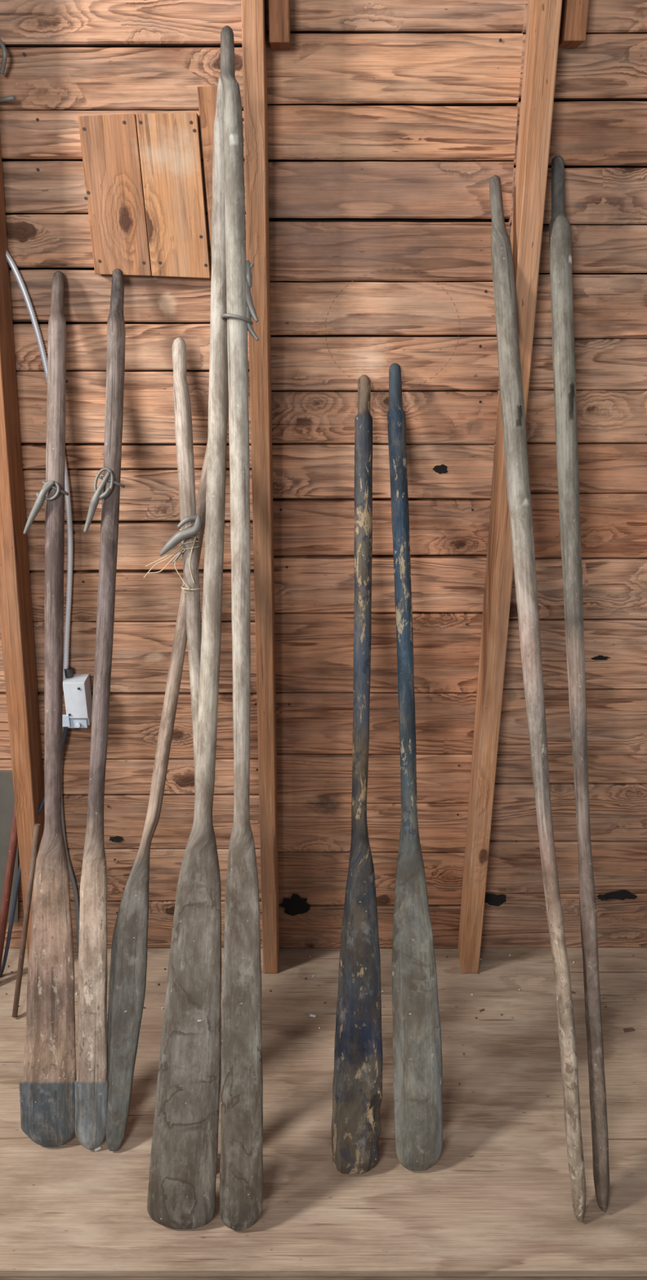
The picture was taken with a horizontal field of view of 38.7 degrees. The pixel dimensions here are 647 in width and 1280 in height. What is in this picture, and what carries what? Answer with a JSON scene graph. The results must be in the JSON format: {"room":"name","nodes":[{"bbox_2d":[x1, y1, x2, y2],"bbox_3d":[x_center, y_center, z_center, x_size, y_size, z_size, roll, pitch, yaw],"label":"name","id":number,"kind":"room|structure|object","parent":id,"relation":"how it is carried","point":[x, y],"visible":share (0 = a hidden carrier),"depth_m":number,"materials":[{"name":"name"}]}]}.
{"room":"boat shed","nodes":[
{"label":"boat shed","id":0,"kind":"room"},
{"bbox_2d":[0,0,646,947],"bbox_3d":[0.000,-0.313,1.905,4.000,2.350,0.034,0,22,0],"label":"wall","id":1,"kind":"structure","parent":0,"point":[390,122],"depth_m":1.85,"materials":[{"name":"brown wood"}]},
{"bbox_2d":[0,770,18,922],"bbox_3d":[-0.874,0.501,2.212,0.340,0.427,0.009,0,22,0],"label":"board","id":2,"kind":"object","parent":1,"relation":"attached to","point":[6,788],"visible":0.6,"depth_m":2.19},
{"bbox_2d":[0,140,44,964],"bbox_3d":[-0.635,-0.268,1.859,0.169,2.300,0.086,0,22,0],"label":"wooden beam","id":3,"kind":"structure","parent":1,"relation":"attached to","point":[16,625],"depth_m":1.91,"materials":[{"name":"brown wood"}]},
{"bbox_2d":[0,39,16,102],"bbox_3d":[-0.561,-0.987,1.599,0.056,0.096,0.012,13,25,28],"label":"wall hook","id":4,"kind":"object","parent":3,"relation":"attached to","point":[11,98],"visible":1,"depth_m":1.59,"materials":[{"name":"grey metal"}]},
{"bbox_2d":[0,726,67,977],"bbox_3d":[-0.702,0.544,2.159,0.281,0.745,0.040,-7,23,-16],"label":"cable","id":5,"kind":"object","parent":3,"relation":"attached to","point":[65,728],"visible":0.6,"depth_m":2.16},
{"bbox_2d":[5,249,73,680],"bbox_3d":[-0.598,-0.347,1.860,0.164,0.958,0.021,0,22,0],"label":"conduit","id":6,"kind":"object","parent":3,"relation":"attached to","point":[30,308],"visible":0.76,"depth_m":1.89,"materials":[{"name":"metal"}]},
{"bbox_2d":[61,726,79,946],"bbox_3d":[-0.599,0.475,2.196,0.050,0.634,0.015,7,23,16],"label":"cable","id":7,"kind":"object","parent":1,"relation":"attached to","point":[70,870],"visible":0.53,"depth_m":2.24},
{"bbox_2d":[62,666,92,729],"bbox_3d":[-0.547,0.134,2.039,0.059,0.145,0.054,0,22,0],"label":"junction box","id":8,"kind":"object","parent":1,"relation":"attached to","point":[76,686],"visible":0.95,"depth_m":2.02,"materials":[{"name":"plastic"}]},
{"bbox_2d":[77,112,210,278],"bbox_3d":[-0.322,-0.802,1.676,0.221,0.270,0.023,0,22,0],"label":"wood","id":9,"kind":"object","parent":1,"relation":"attached to","point":[144,175],"visible":1,"depth_m":1.66,"materials":[{"name":"brown wood"}]},
{"bbox_2d":[196,84,217,253],"bbox_3d":[-0.201,-0.830,1.668,0.038,0.297,0.018,0,22,0],"label":"batten","id":10,"kind":"object","parent":1,"relation":"attached to","point":[206,95],"depth_m":1.63,"materials":[{"name":"brown wood"}]},
{"bbox_2d":[240,0,279,973],"bbox_3d":[-0.122,-0.268,1.859,0.051,2.300,0.086,0,22,0],"label":"stud","id":11,"kind":"object","parent":1,"relation":"attached to","point":[253,11],"visible":1,"depth_m":1.78,"materials":[{"name":"brown wood"}]},
{"bbox_2d":[267,0,289,49],"bbox_3d":[-0.074,-1.176,1.507,0.034,0.352,0.056,0,22,0],"label":"trim","id":12,"kind":"structure","parent":1,"relation":"attached to","point":[278,10],"depth_m":1.54,"materials":[{"name":"brown wood"}]},
{"bbox_2d":[324,268,459,390],"bbox_3d":[0.132,-0.595,1.774,0.259,0.222,0.001,0,22,0],"label":"circle","id":13,"kind":"object","parent":1,"relation":"attached to","point":[384,268],"visible":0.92,"depth_m":1.76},
{"bbox_2d":[457,0,561,973],"bbox_3d":[0.364,-0.268,1.859,0.052,2.300,0.086,0,22,0],"label":"wooden beam","id":14,"kind":"structure","parent":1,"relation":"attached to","point":[543,16],"depth_m":1.83,"materials":[{"name":"brown wood"}]},
{"bbox_2d":[557,0,588,48],"bbox_3d":[0.421,-1.177,1.507,0.036,0.350,0.056,0,22,0],"label":"trim","id":15,"kind":"structure","parent":1,"relation":"attached to","point":[573,20],"depth_m":1.54,"materials":[{"name":"brown wood"}]},
{"bbox_2d":[0,946,646,1279],"bbox_3d":[0.000,1.251,1.241,4.000,0.050,2.434,0,22,0],"label":"floor","id":16,"kind":"structure","parent":0,"point":[495,1201],"depth_m":1.78,"materials":[{"name":"beige wood"}]},
{"bbox_2d":[0,805,17,973],"bbox_3d":[-0.724,0.504,2.143,0.188,0.645,0.018,-19,29,-39],"label":"wooden pole","id":17,"kind":"object","parent":16,"relation":"on","point":[14,837],"visible":0.48,"depth_m":2.15,"materials":[{"name":"brown wood"}]},
{"bbox_2d":[12,823,39,1017],"bbox_3d":[-0.670,0.635,2.078,0.012,0.450,0.140,15,26,32],"label":"wooden pole","id":18,"kind":"object","parent":16,"relation":"on","point":[37,827],"visible":1,"depth_m":2.07,"materials":[{"name":"brown wood"}]},
{"bbox_2d":[19,271,76,1146],"bbox_3d":[-0.513,0.150,1.764,0.113,1.586,0.567,2,22,5],"label":"oar","id":19,"kind":"object","parent":16,"relation":"on","point":[47,1084],"visible":1,"depth_m":1.77,"materials":[{"name":"wood"}]},
{"bbox_2d":[75,268,125,1149],"bbox_3d":[-0.421,0.153,1.749,0.067,1.588,0.552,3,22,7],"label":"oar","id":20,"kind":"object","parent":16,"relation":"on","point":[91,1083],"visible":1,"depth_m":1.74,"materials":[{"name":"wood"}]},
{"bbox_2d":[106,387,228,1151],"bbox_3d":[-0.313,0.215,1.793,0.075,1.441,0.620,8,24,20],"label":"oar","id":21,"kind":"object","parent":16,"relation":"on","point":[128,963],"visible":0.77,"depth_m":1.78,"materials":[{"name":"grey wood"}]},
{"bbox_2d":[143,337,201,790],"bbox_3d":[-0.267,0.226,1.725,0.110,1.471,0.567,-2,22,-4],"label":"oar","id":22,"kind":"object","parent":16,"relation":"on","point":[190,524],"visible":0.5,"depth_m":1.70,"materials":[{"name":"brown wood"}]},
{"bbox_2d":[146,77,227,1229],"bbox_3d":[-0.186,0.069,1.570,0.119,1.881,0.628,5,23,12],"label":"oar","id":23,"kind":"object","parent":16,"relation":"on","point":[183,1165],"visible":0.9,"depth_m":1.60,"materials":[{"name":"grey wood"}]},
{"bbox_2d":[219,25,262,1231],"bbox_3d":[-0.145,0.042,1.550,0.078,1.940,0.590,0,22,0],"label":"oar","id":24,"kind":"object","parent":16,"relation":"on","point":[241,1162],"visible":1,"depth_m":1.56,"materials":[{"name":"grey wood"}]},
{"bbox_2d":[331,374,382,1173],"bbox_3d":[0.064,0.245,1.770,0.097,1.394,0.625,0,22,0],"label":"oar","id":25,"kind":"object","parent":16,"relation":"on","point":[357,1085],"visible":1,"depth_m":1.75,"materials":[{"name":"wood"}]},
{"bbox_2d":[386,363,442,1170],"bbox_3d":[0.174,0.235,1.771,0.094,1.419,0.618,-1,22,-1],"label":"oar","id":26,"kind":"object","parent":16,"relation":"on","point":[417,1068],"visible":1,"depth_m":1.75,"materials":[{"name":"grey wood"}]},
{"bbox_2d":[488,175,586,1222],"bbox_3d":[0.382,0.108,1.659,0.044,1.748,0.723,-5,22,-11],"label":"oar","id":27,"kind":"object","parent":16,"relation":"on","point":[511,394],"visible":1,"depth_m":1.65,"materials":[{"name":"grey wood"}]},
{"bbox_2d":[548,155,608,1212],"bbox_3d":[0.459,0.088,1.662,0.041,1.777,0.699,-3,22,-7],"label":"oar","id":28,"kind":"object","parent":16,"relation":"on","point":[559,232],"visible":1,"depth_m":1.65,"materials":[{"name":"grey wood"}]}
]}

